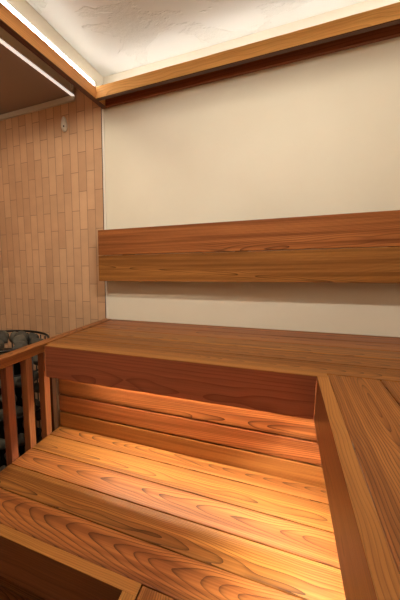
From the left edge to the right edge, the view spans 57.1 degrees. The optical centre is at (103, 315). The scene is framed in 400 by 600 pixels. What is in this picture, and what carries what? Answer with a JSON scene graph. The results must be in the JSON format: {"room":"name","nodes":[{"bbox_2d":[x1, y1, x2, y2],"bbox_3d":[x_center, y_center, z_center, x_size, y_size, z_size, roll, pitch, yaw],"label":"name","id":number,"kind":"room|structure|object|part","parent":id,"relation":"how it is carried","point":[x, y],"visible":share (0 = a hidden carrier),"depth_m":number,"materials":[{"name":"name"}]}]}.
{"room":"spa","nodes":[
{"label":"spa","id":0,"kind":"room"},
{"bbox_2d":[0,234,7,347],"bbox_3d":[-1.247,0.070,1.054,0.066,2.211,2.739,3,10,27],"label":"wall","id":1,"kind":"structure","parent":0,"point":[3,324],"depth_m":2.17,"materials":[{"name":"wood"}]},
{"bbox_2d":[26,0,366,76],"bbox_3d":[0.105,-0.936,0.142,1.623,0.050,2.805,3,10,27],"label":"ceiling","id":2,"kind":"structure","parent":0,"point":[113,36],"depth_m":1.30,"materials":[{"name":"paint"}]},
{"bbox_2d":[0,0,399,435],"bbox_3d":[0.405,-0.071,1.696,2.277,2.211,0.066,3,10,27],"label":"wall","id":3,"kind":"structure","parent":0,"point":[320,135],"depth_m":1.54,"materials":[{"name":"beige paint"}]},
{"bbox_2d":[0,95,74,120],"bbox_3d":[-0.400,-1.117,1.887,0.558,0.026,0.016,3,10,27],"label":"trim","id":4,"kind":"structure","parent":3,"relation":"attached to","point":[67,99],"depth_m":1.86,"materials":[{"name":"beige wood"}]},
{"bbox_2d":[0,2,106,108],"bbox_3d":[-0.604,-0.840,0.527,0.023,0.059,2.666,3,10,27],"label":"beam","id":5,"kind":"structure","parent":3,"relation":"attached to","point":[9,21],"depth_m":1.26,"materials":[{"name":"brown wood"}]},
{"bbox_2d":[0,0,94,84],"bbox_3d":[-0.615,-0.864,0.486,0.006,0.014,2.500,3,10,27],"label":"led strip","id":6,"kind":"object","parent":5,"relation":"attached to","point":[3,2],"visible":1,"depth_m":1.25,"materials":[{"name":"white plastic"}]},
{"bbox_2d":[5,0,103,86],"bbox_3d":[-0.612,-0.911,0.519,0.007,0.082,2.666,3,10,27],"label":"trim","id":7,"kind":"structure","parent":3,"relation":"attached to","point":[22,7],"depth_m":1.32,"materials":[{"name":"beige paint"}]},
{"bbox_2d":[61,116,66,131],"bbox_3d":[-0.209,-0.992,1.799,0.030,0.074,0.035,3,10,27],"label":"sensor","id":8,"kind":"object","parent":3,"relation":"attached to","point":[63,120],"visible":1,"depth_m":1.79,"materials":[{"name":"beige plastic"}]},
{"bbox_2d":[101,108,107,317],"bbox_3d":[0.005,-0.546,1.781,0.011,1.134,0.007,3,10,27],"label":"trim","id":9,"kind":"structure","parent":3,"relation":"attached to","point":[103,132],"depth_m":1.76,"materials":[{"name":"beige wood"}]},
{"bbox_2d":[96,2,399,107],"bbox_3d":[0.671,-0.989,1.297,1.530,0.052,0.115,3,10,27],"label":"ceiling trim","id":10,"kind":"structure","parent":3,"relation":"attached to","point":[379,24],"depth_m":1.31,"materials":[{"name":"brown wood"}]},
{"bbox_2d":[98,210,399,282],"bbox_3d":[0.682,-0.266,1.433,1.555,0.252,0.082,3,10,27],"label":"backrest","id":11,"kind":"object","parent":3,"relation":"attached to","point":[379,230],"visible":1,"depth_m":1.40,"materials":[{"name":"brown wood"}]},
{"bbox_3d":[-0.968,-1.023,0.685,0.785,0.050,2.805,3,10,27],"label":"ceiling","id":12,"kind":"structure","parent":0,"visible":0},
{"bbox_2d":[0,27,73,114],"bbox_3d":[-1.006,-0.961,0.714,0.558,0.078,2.665,3,10,27],"label":"ceiling panel","id":13,"kind":"object","parent":12,"relation":"attached to","point":[26,80],"visible":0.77,"depth_m":1.61,"materials":[{"name":"brown wood"}]},
{"bbox_3d":[-0.194,1.251,0.672,2.409,0.050,2.805,3,10,27],"label":"floor","id":14,"kind":"structure","parent":0,"visible":0},
{"bbox_2d":[0,576,45,599],"bbox_3d":[-0.189,0.989,0.923,0.526,0.387,0.561,3,10,27],"label":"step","id":15,"kind":"structure","parent":14,"relation":"on","point":[9,590],"depth_m":0.98,"materials":[{"name":"brown wood"}]},
{"bbox_2d":[0,330,49,466],"bbox_3d":[-0.479,0.563,1.727,0.466,0.988,0.466,3,10,27],"label":"heater","id":16,"kind":"object","parent":14,"relation":"on","point":[16,369],"depth_m":1.61,"materials":[{"name":"grey stone"}]},
{"bbox_3d":[-0.459,0.435,1.528,0.052,0.051,0.054,7,13,44],"label":"heater stone","id":17,"kind":"part","parent":16,"relation":"part of","materials":[{"name":"grey stone"}]},
{"bbox_3d":[-0.479,0.142,1.551,0.066,0.065,0.074,-3,9,-12],"label":"heater stone","id":18,"kind":"part","parent":16,"relation":"part of","materials":[{"name":"grey stone"}]},
{"bbox_3d":[-0.459,0.574,1.550,0.052,0.048,0.054,-10,12,-43],"label":"heater stone","id":19,"kind":"part","parent":16,"relation":"part of","materials":[{"name":"grey stone"}]},
{"bbox_3d":[-0.493,0.107,1.653,0.060,0.064,0.090,-6,10,-27],"label":"heater stone","id":20,"kind":"part","parent":16,"relation":"part of","materials":[{"name":"grey stone"}]},
{"bbox_3d":[-0.470,0.114,1.831,0.066,0.064,0.058,-10,13,-44],"label":"heater stone","id":21,"kind":"part","parent":16,"relation":"part of","materials":[{"name":"grey stone"}]},
{"bbox_3d":[-0.383,0.291,1.537,0.050,0.056,0.058,2,10,21],"label":"heater stone","id":22,"kind":"part","parent":16,"relation":"part of","materials":[{"name":"grey stone"}]},
{"bbox_3d":[-0.382,0.428,1.560,0.055,0.050,0.058,1,9,15],"label":"heater stone","id":23,"kind":"part","parent":16,"relation":"part of","materials":[{"name":"grey stone"}]},
{"bbox_3d":[-0.374,0.150,1.549,0.067,0.065,0.086,0,9,8],"label":"heater stone","id":24,"kind":"part","parent":16,"relation":"part of","materials":[{"name":"grey stone"}]},
{"bbox_3d":[-0.397,0.122,1.644,0.074,0.061,0.055,-8,11,-35],"label":"heater stone","id":25,"kind":"part","parent":16,"relation":"part of","materials":[{"name":"grey stone"}]},
{"bbox_3d":[-0.412,0.110,1.736,0.069,0.068,0.067,5,11,36],"label":"heater stone","id":26,"kind":"part","parent":16,"relation":"part of","materials":[{"name":"grey stone"}]},
{"bbox_3d":[-0.375,0.565,1.580,0.046,0.056,0.056,-3,9,-10],"label":"heater stone","id":27,"kind":"part","parent":16,"relation":"part of","materials":[{"name":"grey stone"}]},
{"bbox_3d":[-0.370,0.121,1.787,0.071,0.069,0.063,0,9,11],"label":"heater stone","id":28,"kind":"part","parent":16,"relation":"part of","materials":[{"name":"grey stone"}]},
{"bbox_3d":[-0.311,0.208,1.630,0.051,0.051,0.059,-4,9,-17],"label":"heater stone","id":29,"kind":"part","parent":16,"relation":"part of","materials":[{"name":"grey stone"}]},
{"bbox_3d":[-0.326,0.134,1.678,0.075,0.060,0.058,-2,9,-7],"label":"heater stone","id":30,"kind":"part","parent":16,"relation":"part of","materials":[{"name":"grey stone"}]},
{"bbox_3d":[-0.327,0.280,1.603,0.058,0.057,0.056,0,9,8],"label":"heater stone","id":31,"kind":"part","parent":16,"relation":"part of","materials":[{"name":"grey stone"}]},
{"bbox_3d":[-0.311,0.342,1.648,0.054,0.051,0.057,2,10,21],"label":"heater stone","id":32,"kind":"part","parent":16,"relation":"part of","materials":[{"name":"grey stone"}]},
{"bbox_3d":[-0.324,0.417,1.624,0.060,0.057,0.054,3,10,28],"label":"heater stone","id":33,"kind":"part","parent":16,"relation":"part of","materials":[{"name":"grey stone"}]},
{"bbox_3d":[-0.308,0.477,1.673,0.050,0.056,0.056,1,9,17],"label":"heater stone","id":34,"kind":"part","parent":16,"relation":"part of","materials":[{"name":"black stone"}]},
{"bbox_3d":[-0.325,0.555,1.645,0.054,0.055,0.061,-1,9,2],"label":"heater stone","id":35,"kind":"part","parent":16,"relation":"part of","materials":[{"name":"black stone"}]},
{"bbox_2d":[0,319,111,465],"bbox_3d":[-0.480,0.680,0.957,0.045,0.999,2.258,3,10,27],"label":"railing","id":36,"kind":"object","parent":14,"relation":"on","point":[47,385],"visible":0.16,"depth_m":1.28,"materials":[{"name":"brown wood"}]},
{"bbox_3d":[-0.206,0.608,1.474,0.027,0.966,0.031,3,10,27],"label":"post","id":37,"kind":"part","parent":36,"relation":"part of","materials":[{"name":"brown wood"}]},
{"bbox_3d":[-0.491,0.203,0.881,0.045,0.032,2.258,3,10,27],"label":"rail","id":38,"kind":"part","parent":36,"relation":"part of","materials":[{"name":"brown wood"}]},
{"bbox_2d":[118,586,174,599],"bbox_3d":[0.223,0.997,0.049,0.985,0.628,1.210,3,10,27],"label":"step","id":39,"kind":"structure","parent":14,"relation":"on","point":[145,593],"depth_m":0.71,"materials":[{"name":"brown wood"}]},
{"bbox_2d":[314,375,399,599],"bbox_3d":[0.456,0.484,0.053,0.630,0.374,1.748,3,10,27],"label":"bench","id":40,"kind":"object","parent":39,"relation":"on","point":[357,420],"visible":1,"depth_m":0.52,"materials":[{"name":"brown wood"}]},
{"bbox_2d":[0,426,345,599],"bbox_3d":[0.381,0.852,0.936,1.524,0.628,0.595,3,10,27],"label":"bench","id":41,"kind":"object","parent":14,"relation":"on","point":[84,515],"visible":0.95,"depth_m":0.90,"materials":[{"name":"brown wood"}]},
{"bbox_2d":[58,379,325,487],"bbox_3d":[0.495,0.331,1.099,1.524,0.346,0.023,3,10,27],"label":"panel","id":42,"kind":"object","parent":41,"relation":"on","point":[283,446],"visible":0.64,"depth_m":1.18,"materials":[{"name":"brown wood"}]},
{"bbox_2d":[45,319,399,419],"bbox_3d":[0.592,0.598,1.314,1.521,1.001,0.627,3,10,27],"label":"bench","id":43,"kind":"object","parent":14,"relation":"on","point":[275,371],"visible":0.87,"depth_m":1.13,"materials":[{"name":"brown wood"}]}
]}

